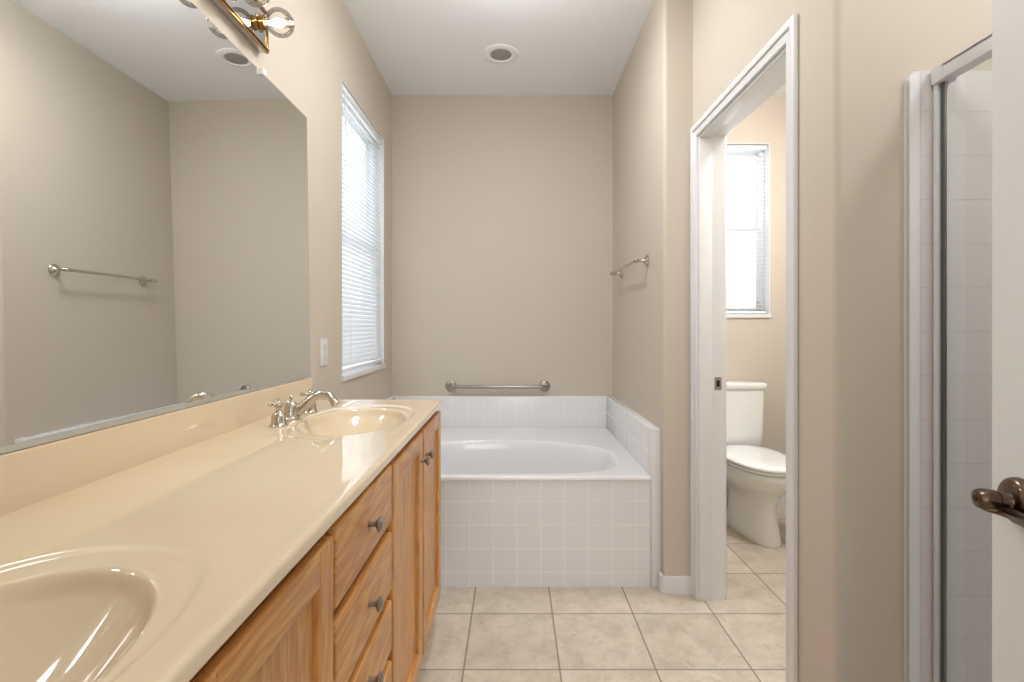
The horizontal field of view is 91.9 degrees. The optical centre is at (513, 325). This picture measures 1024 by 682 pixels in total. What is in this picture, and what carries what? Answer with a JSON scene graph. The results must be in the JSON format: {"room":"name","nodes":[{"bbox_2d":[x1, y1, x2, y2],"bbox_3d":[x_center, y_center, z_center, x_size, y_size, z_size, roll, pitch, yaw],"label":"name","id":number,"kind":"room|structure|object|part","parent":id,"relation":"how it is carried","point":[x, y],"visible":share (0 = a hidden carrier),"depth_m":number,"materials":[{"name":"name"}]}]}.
{"room":"bathroom","nodes":[
{"label":"bathroom","id":0,"kind":"room"},
{"bbox_2d":[190,0,391,399],"bbox_3d":[-0.889,-0.185,1.583,0.130,2.750,3.525,0,0,0],"label":"wall","id":1,"kind":"structure","parent":0,"point":[325,47],"depth_m":2.20,"materials":[{"name":"beige paint"}]},
{"bbox_2d":[0,0,311,453],"bbox_3d":[-0.815,-0.318,0.958,0.025,1.036,2.016,0,0,0],"label":"vanity mirror","id":2,"kind":"object","parent":1,"relation":"attached to","point":[154,228],"visible":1,"depth_m":1.07,"materials":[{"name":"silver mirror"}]},
{"bbox_2d":[0,377,312,515],"bbox_3d":[-0.812,0.259,0.959,0.021,0.114,2.029,0,0,0],"label":"backsplash","id":3,"kind":"structure","parent":1,"relation":"attached to","point":[34,474],"depth_m":1.01,"materials":[{"name":"beige stone"}]},
{"bbox_2d":[210,0,294,53],"bbox_3d":[-0.759,-0.947,1.007,0.130,0.133,1.190,0,0,0],"label":"vanity light","id":4,"kind":"object","parent":1,"relation":"attached to","point":[250,18],"visible":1,"depth_m":1.52,"materials":[{"name":"gold metal"}]},
{"bbox_3d":[-0.796,-0.947,1.007,0.013,0.133,1.190,0,0,0],"label":"brass edge trim","id":5,"kind":"part","parent":4,"relation":"part of","materials":[{"name":"brown metal"}]},
{"bbox_3d":[-0.737,-0.951,1.400,0.086,0.085,0.085,0,0,0],"label":"bulb","id":6,"kind":"part","parent":4,"relation":"part of","materials":[{"name":"clear glass"}]},
{"bbox_2d":[255,13,268,32],"bbox_3d":[-0.787,-0.951,1.552,0.024,0.054,0.054,0,0,0],"label":"socket","id":7,"kind":"object","parent":4,"relation":"attached to","point":[261,20],"depth_m":1.54,"materials":[{"name":"gold metal"}]},
{"bbox_3d":[-0.737,-0.951,1.552,0.086,0.085,0.085,0,0,0],"label":"bulb","id":8,"kind":"part","parent":4,"relation":"part of","materials":[{"name":"clear glass"}]},
{"bbox_2d":[320,338,327,365],"bbox_3d":[-0.820,0.112,2.136,0.008,0.116,0.076,0,0,0],"label":"outlet","id":9,"kind":"object","parent":1,"relation":"attached to","point":[323,342],"visible":1,"depth_m":2.13,"materials":[{"name":"white plastic"}]},
{"bbox_2d":[341,79,385,381],"bbox_3d":[-0.883,-0.460,2.755,0.142,1.451,0.783,0,0,0],"label":"window","id":10,"kind":"structure","parent":1,"relation":"in","point":[354,373],"depth_m":3.04,"materials":[{"name":"white plastic"}]},
{"bbox_3d":[-0.933,-0.804,2.755,0.005,0.650,0.655,0,0,0],"label":"pane","id":11,"kind":"part","parent":10,"relation":"part of","materials":[{"name":"clear glass"}]},
{"bbox_3d":[-0.933,-0.804,2.755,0.022,0.702,0.707,0,0,0],"label":"sash","id":12,"kind":"part","parent":10,"relation":"part of","materials":[{"name":"white plastic"}]},
{"bbox_3d":[-0.902,-0.129,2.755,0.005,0.666,0.655,0,0,0],"label":"pane","id":13,"kind":"part","parent":10,"relation":"part of","materials":[{"name":"clear glass"}]},
{"bbox_3d":[-0.902,-0.129,2.755,0.026,0.718,0.707,0,0,0],"label":"sash","id":14,"kind":"part","parent":10,"relation":"part of","materials":[{"name":"white plastic"}]},
{"bbox_2d":[342,84,381,371],"bbox_3d":[-0.842,-0.475,2.755,0.037,1.403,0.757,0,0,0],"label":"window blind","id":15,"kind":"object","parent":10,"relation":"attached to","point":[361,337],"visible":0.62,"depth_m":2.71,"materials":[{"name":"white plastic"}]},
{"bbox_3d":[-0.846,0.217,2.755,0.026,0.018,0.751,0,0,0],"label":"rail","id":16,"kind":"part","parent":15,"relation":"part of","materials":[{"name":"white plastic"}]},
{"bbox_3d":[-0.834,-0.472,2.980,0.001,1.365,0.001,0,0,0],"label":"ladder cord","id":17,"kind":"part","parent":15,"relation":"part of","materials":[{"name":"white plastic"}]},
{"bbox_3d":[-0.846,0.252,2.755,0.067,0.028,0.783,0,0,0],"label":"sill","id":18,"kind":"part","parent":10,"relation":"part of","materials":[{"name":"white paint"}]},
{"bbox_2d":[441,480,650,586],"bbox_3d":[-0.101,0.947,2.270,1.447,0.486,0.024,0,0,0],"label":"wall","id":19,"kind":"structure","parent":0,"point":[495,533],"depth_m":2.26,"materials":[{"name":"white tile"}]},
{"bbox_2d":[650,428,660,587],"bbox_3d":[0.646,0.829,2.265,0.044,0.722,0.034,0,0,0],"label":"trim","id":20,"kind":"structure","parent":19,"relation":"attached to","point":[655,433],"depth_m":2.25,"materials":[{"name":"white paint"}]},
{"bbox_2d":[342,0,785,94],"bbox_3d":[0.595,-1.610,1.650,3.110,0.100,3.700,0,0,0],"label":"ceiling","id":21,"kind":"structure","parent":0,"point":[418,47],"depth_m":2.72,"materials":[{"name":"white paint"}]},
{"bbox_2d":[483,44,518,63],"bbox_3d":[-0.075,-1.556,2.840,0.204,0.008,0.204,0,0,0],"label":"recessed light","id":22,"kind":"object","parent":21,"relation":"in","point":[497,53],"visible":1,"depth_m":2.83,"materials":[{"name":"white paint"}]},
{"bbox_2d":[392,95,785,490],"bbox_3d":[0.583,-0.185,3.420,3.074,2.750,0.150,0,0,0],"label":"wall","id":23,"kind":"structure","parent":0,"point":[502,205],"depth_m":3.35,"materials":[{"name":"beige paint"}]},
{"bbox_2d":[445,380,549,391],"bbox_3d":[-0.110,0.406,3.316,0.706,0.076,0.058,0,0,0],"label":"grab bar","id":24,"kind":"object","parent":23,"relation":"attached to","point":[451,386],"visible":1,"depth_m":3.29,"materials":[{"name":"silver metal"}]},
{"bbox_2d":[395,396,606,427],"bbox_3d":[-0.089,0.599,3.339,1.426,0.252,0.012,0,0,0],"label":"tiled wall","id":25,"kind":"structure","parent":23,"relation":"attached to","point":[456,411],"depth_m":3.33,"materials":[{"name":"white tile"}]},
{"bbox_2d":[726,143,770,317],"bbox_3d":[1.425,-0.646,3.414,0.620,1.182,0.162,0,0,0],"label":"window","id":26,"kind":"structure","parent":23,"relation":"in","point":[760,211],"depth_m":3.41,"materials":[{"name":"white plastic"}]},
{"bbox_3d":[1.425,-0.924,3.470,0.550,0.565,0.026,0,0,0],"label":"sash","id":27,"kind":"part","parent":26,"relation":"part of","materials":[{"name":"white plastic"}]},
{"bbox_3d":[1.425,-0.387,3.435,0.550,0.580,0.030,0,0,0],"label":"sash","id":28,"kind":"part","parent":26,"relation":"part of","materials":[{"name":"white plastic"}]},
{"bbox_2d":[726,145,766,313],"bbox_3d":[1.425,-0.657,3.379,0.592,1.144,0.028,0,0,0],"label":"window blind","id":29,"kind":"object","parent":26,"relation":"attached to","point":[728,147],"visible":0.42,"depth_m":3.37,"materials":[{"name":"white plastic"}]},
{"bbox_3d":[1.425,-0.093,3.379,0.586,0.016,0.024,0,0,0],"label":"rail","id":30,"kind":"part","parent":29,"relation":"part of","materials":[{"name":"white plastic"}]},
{"bbox_3d":[1.425,-0.067,3.369,0.620,0.024,0.072,0,0,0],"label":"sill","id":31,"kind":"part","parent":26,"relation":"part of","materials":[{"name":"white paint"}]},
{"bbox_2d":[726,491,785,502],"bbox_3d":[1.395,1.153,3.338,0.966,0.075,0.014,0,0,0],"label":"baseboard","id":32,"kind":"structure","parent":23,"relation":"attached to","point":[783,498],"depth_m":3.33,"materials":[{"name":"white paint"}]},
{"bbox_2d":[416,503,785,681],"bbox_3d":[0.595,1.240,0.950,3.110,0.100,5.100,0,0,0],"label":"floor","id":33,"kind":"structure","parent":0,"point":[477,634],"depth_m":1.93,"materials":[{"name":"tile"}]},
{"bbox_2d":[189,411,440,681],"bbox_3d":[-0.543,0.754,0.970,0.558,0.872,2.051,0,0,0],"label":"vanity cabinet","id":34,"kind":"object","parent":33,"relation":"on","point":[360,605],"visible":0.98,"depth_m":0.96,"materials":[{"name":"brown wood"}]},
{"bbox_2d":[0,377,441,681],"bbox_3d":[-0.556,0.312,0.974,0.533,0.220,2.059,0,0,0],"label":"countertop","id":35,"kind":"structure","parent":34,"relation":"on","point":[133,551],"depth_m":0.75,"materials":[{"name":"beige stone"}]},
{"bbox_2d":[267,390,339,427],"bbox_3d":[-0.648,0.251,1.585,0.180,0.091,0.278,0,0,0],"label":"faucet","id":36,"kind":"object","parent":35,"relation":"on","point":[292,410],"visible":1,"depth_m":1.57,"materials":[{"name":"silver metal"}]},
{"bbox_3d":[-0.700,0.263,1.473,0.051,0.068,0.051,0,0,0],"label":"handle","id":37,"kind":"part","parent":36,"relation":"part of","materials":[{"name":"silver metal"}]},
{"bbox_3d":[-0.700,0.230,1.473,0.049,0.026,0.049,0,0,10],"label":"cross handle","id":38,"kind":"part","parent":36,"relation":"part of","materials":[{"name":"silver metal"}]},
{"bbox_3d":[-0.710,0.258,1.577,0.055,0.078,0.055,0,0,0],"label":"spout","id":39,"kind":"part","parent":36,"relation":"part of","materials":[{"name":"silver metal"}]},
{"bbox_3d":[-0.700,0.230,1.697,0.049,0.026,0.049,0,0,10],"label":"cross handle","id":40,"kind":"part","parent":36,"relation":"part of","materials":[{"name":"silver metal"}]},
{"bbox_3d":[-0.700,0.263,1.697,0.051,0.068,0.051,0,0,0],"label":"handle","id":41,"kind":"part","parent":36,"relation":"part of","materials":[{"name":"silver metal"}]},
{"bbox_3d":[-0.638,0.251,1.585,0.151,0.091,0.032,0,0,0],"label":"spout","id":42,"kind":"part","parent":36,"relation":"part of","materials":[{"name":"silver metal"}]},
{"bbox_3d":[-0.302,0.706,0.619,0.018,0.732,0.374,0,0,0],"label":"door","id":43,"kind":"part","parent":34,"relation":"part of","materials":[{"name":"brown wood"}]},
{"bbox_3d":[-0.306,0.706,0.619,0.006,0.620,0.262,0,0,0],"label":"panel","id":44,"kind":"part","parent":34,"relation":"part of","materials":[{"name":"brown wood"}]},
{"bbox_3d":[-0.302,0.400,1.002,0.018,0.136,0.373,0,0,0],"label":"drawer","id":45,"kind":"part","parent":34,"relation":"part of","materials":[{"name":"brown wood"}]},
{"bbox_3d":[-0.302,0.561,1.002,0.018,0.137,0.373,0,0,0],"label":"drawer","id":46,"kind":"part","parent":34,"relation":"part of","materials":[{"name":"brown wood"}]},
{"bbox_3d":[-0.302,0.716,1.002,0.018,0.119,0.373,0,0,0],"label":"drawer","id":47,"kind":"part","parent":34,"relation":"part of","materials":[{"name":"brown wood"}]},
{"bbox_3d":[-0.279,0.716,1.000,0.030,0.031,0.031,0,0,0],"label":"knob","id":48,"kind":"part","parent":34,"relation":"part of","materials":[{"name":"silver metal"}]},
{"bbox_3d":[-0.279,0.561,1.000,0.030,0.031,0.031,0,0,0],"label":"knob","id":49,"kind":"part","parent":34,"relation":"part of","materials":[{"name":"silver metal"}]},
{"bbox_3d":[-0.279,0.400,1.000,0.030,0.031,0.031,0,0,0],"label":"knob","id":50,"kind":"part","parent":34,"relation":"part of","materials":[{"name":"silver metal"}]},
{"bbox_3d":[-0.302,0.936,1.002,0.018,0.271,0.373,0,0,0],"label":"drawer","id":51,"kind":"part","parent":34,"relation":"part of","materials":[{"name":"brown wood"}]},
{"bbox_3d":[-0.302,0.706,1.397,0.018,0.732,0.385,0,0,0],"label":"door","id":52,"kind":"part","parent":34,"relation":"part of","materials":[{"name":"brown wood"}]},
{"bbox_3d":[-0.306,0.706,1.397,0.006,0.620,0.273,0,0,0],"label":"panel","id":53,"kind":"part","parent":34,"relation":"part of","materials":[{"name":"brown wood"}]},
{"bbox_3d":[-0.279,0.425,1.562,0.030,0.031,0.031,0,0,0],"label":"knob","id":54,"kind":"part","parent":34,"relation":"part of","materials":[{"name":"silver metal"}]},
{"bbox_3d":[-0.279,0.425,1.642,0.030,0.031,0.031,0,0,0],"label":"knob","id":55,"kind":"part","parent":34,"relation":"part of","materials":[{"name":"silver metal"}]},
{"bbox_3d":[-0.302,0.706,1.798,0.018,0.732,0.375,0,0,0],"label":"door","id":56,"kind":"part","parent":34,"relation":"part of","materials":[{"name":"brown wood"}]},
{"bbox_3d":[-0.306,0.706,1.798,0.006,0.620,0.263,0,0,0],"label":"panel","id":57,"kind":"part","parent":34,"relation":"part of","materials":[{"name":"brown wood"}]},
{"bbox_2d":[441,428,650,479],"bbox_3d":[-0.089,0.868,2.792,1.425,0.366,1.079,0,0,0],"label":"bathtub","id":58,"kind":"object","parent":33,"relation":"on","point":[466,453],"visible":0.43,"depth_m":2.93,"materials":[{"name":"white ceramic"}]},
{"bbox_2d":[726,380,785,547],"bbox_3d":[1.395,0.777,2.946,0.450,0.830,0.772,0,0,0],"label":"toilet","id":59,"kind":"object","parent":33,"relation":"on","point":[755,474],"visible":0.56,"depth_m":2.81,"materials":[{"name":"white ceramic"}]},
{"bbox_3d":[1.395,0.592,3.237,0.426,0.373,0.180,0,0,0],"label":"tank","id":60,"kind":"part","parent":59,"relation":"part of","materials":[{"name":"white ceramic"}]},
{"bbox_3d":[1.395,0.383,3.234,0.450,0.042,0.196,0,0,0],"label":"tank lid","id":61,"kind":"part","parent":59,"relation":"part of","materials":[{"name":"white ceramic"}]},
{"bbox_3d":[1.395,0.776,2.840,0.372,0.018,0.551,0,0,0],"label":"seat","id":62,"kind":"part","parent":59,"relation":"part of","materials":[{"name":"white plastic"}]},
{"bbox_3d":[1.395,0.751,2.839,0.378,0.027,0.558,0,0,0],"label":"seat lid","id":63,"kind":"part","parent":59,"relation":"part of","materials":[{"name":"white plastic"}]},
{"bbox_3d":[1.395,0.988,2.880,0.366,0.404,0.620,0,0,0],"label":"bowl","id":64,"kind":"part","parent":59,"relation":"part of","materials":[{"name":"white ceramic"}]},
{"bbox_2d":[971,0,1023,681],"bbox_3d":[0.585,0.169,0.365,0.086,2.018,0.701,0,0,14],"label":"door","id":65,"kind":"structure","parent":33,"relation":"on","point":[1005,500],"depth_m":0.67,"materials":[{"name":"white paint"}]},
{"bbox_3d":[0.623,0.233,0.609,0.038,0.032,0.125,0,0,14],"label":"lever","id":66,"kind":"part","parent":65,"relation":"part of","materials":[{"name":"brown metal"}]},
{"bbox_3d":[0.658,0.230,0.650,0.015,0.062,0.062,0,0,14],"label":"handle","id":67,"kind":"part","parent":65,"relation":"part of","materials":[{"name":"brown metal"}]},
{"bbox_3d":[1.015,1.135,0.713,0.080,0.110,1.002,0,0,0],"label":"trim","id":68,"kind":"structure","parent":33,"relation":"on","visible":0},
{"bbox_2d":[931,33,991,681],"bbox_3d":[1.038,0.227,0.712,0.040,1.706,0.996,0,0,0],"label":"shower door frame","id":69,"kind":"structure","parent":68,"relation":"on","point":[947,72],"depth_m":1.20,"materials":[{"name":"white metal"}]},
{"bbox_3d":[1.038,-0.607,0.712,0.040,0.039,0.996,0,0,0],"label":"header rail","id":70,"kind":"part","parent":69,"relation":"part of","materials":[{"name":"white metal"}]},
{"bbox_2d":[613,0,991,681],"bbox_3d":[1.334,-0.185,2.285,1.332,2.750,2.119,0,0,0],"label":"wall","id":71,"kind":"structure","parent":0,"point":[855,57],"depth_m":1.27,"materials":[{"name":"beige paint"}]},
{"bbox_2d":[610,255,649,277],"bbox_3d":[0.630,-0.325,2.765,0.076,0.062,0.652,0,0,0],"label":"towel bar","id":72,"kind":"object","parent":71,"relation":"attached to","point":[645,260],"visible":1,"depth_m":2.56,"materials":[{"name":"silver metal"}]},
{"bbox_3d":[0.630,-0.325,3.060,0.076,0.062,0.062,0,0,0],"label":"post","id":73,"kind":"part","parent":72,"relation":"part of","materials":[{"name":"silver metal"}]},
{"bbox_3d":[0.630,-0.325,2.470,0.076,0.062,0.062,0,0,0],"label":"post","id":74,"kind":"part","parent":72,"relation":"part of","materials":[{"name":"silver metal"}]},
{"bbox_2d":[607,396,657,474],"bbox_3d":[0.646,0.598,2.813,0.044,0.255,1.063,0,0,0],"label":"tiled wall","id":75,"kind":"structure","parent":71,"relation":"attached to","point":[632,430],"depth_m":2.65,"materials":[{"name":"white tile"}]},
{"bbox_2d":[658,572,690,594],"bbox_3d":[0.725,1.153,2.220,0.142,0.075,0.053,0,0,0],"label":"baseboard","id":76,"kind":"structure","parent":71,"relation":"attached to","point":[668,585],"depth_m":2.19,"materials":[{"name":"white paint"}]},
{"bbox_2d":[697,44,785,600],"bbox_3d":[0.854,0.173,1.795,0.117,2.033,0.746,0,0,0],"label":"trim","id":77,"kind":"structure","parent":71,"relation":"attached to","point":[710,141],"depth_m":2.14,"materials":[{"name":"white paint"}]},
{"bbox_3d":[0.886,0.250,2.149,0.030,0.056,0.002,0,0,0],"label":"strike plate","id":78,"kind":"part","parent":77,"relation":"part of","materials":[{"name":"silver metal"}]},
{"bbox_2d":[690,13,797,681],"bbox_3d":[0.790,0.156,1.795,0.014,2.068,0.816,0,0,0],"label":"trim","id":79,"kind":"structure","parent":71,"relation":"attached to","point":[787,34],"depth_m":1.43,"materials":[{"name":"white paint"}]},
{"bbox_2d":[908,71,991,681],"bbox_3d":[1.434,0.282,1.220,0.932,1.816,0.012,0,0,0],"label":"wall","id":80,"kind":"structure","parent":0,"point":[970,95],"depth_m":1.21,"materials":[{"name":"tile"}]},
{"bbox_2d":[904,70,919,681],"bbox_3d":[0.981,0.281,1.219,0.031,1.816,0.014,0,0,0],"label":"trim","id":81,"kind":"structure","parent":80,"relation":"attached to","point":[914,81],"depth_m":1.21,"materials":[{"name":"white plastic"}]}
]}

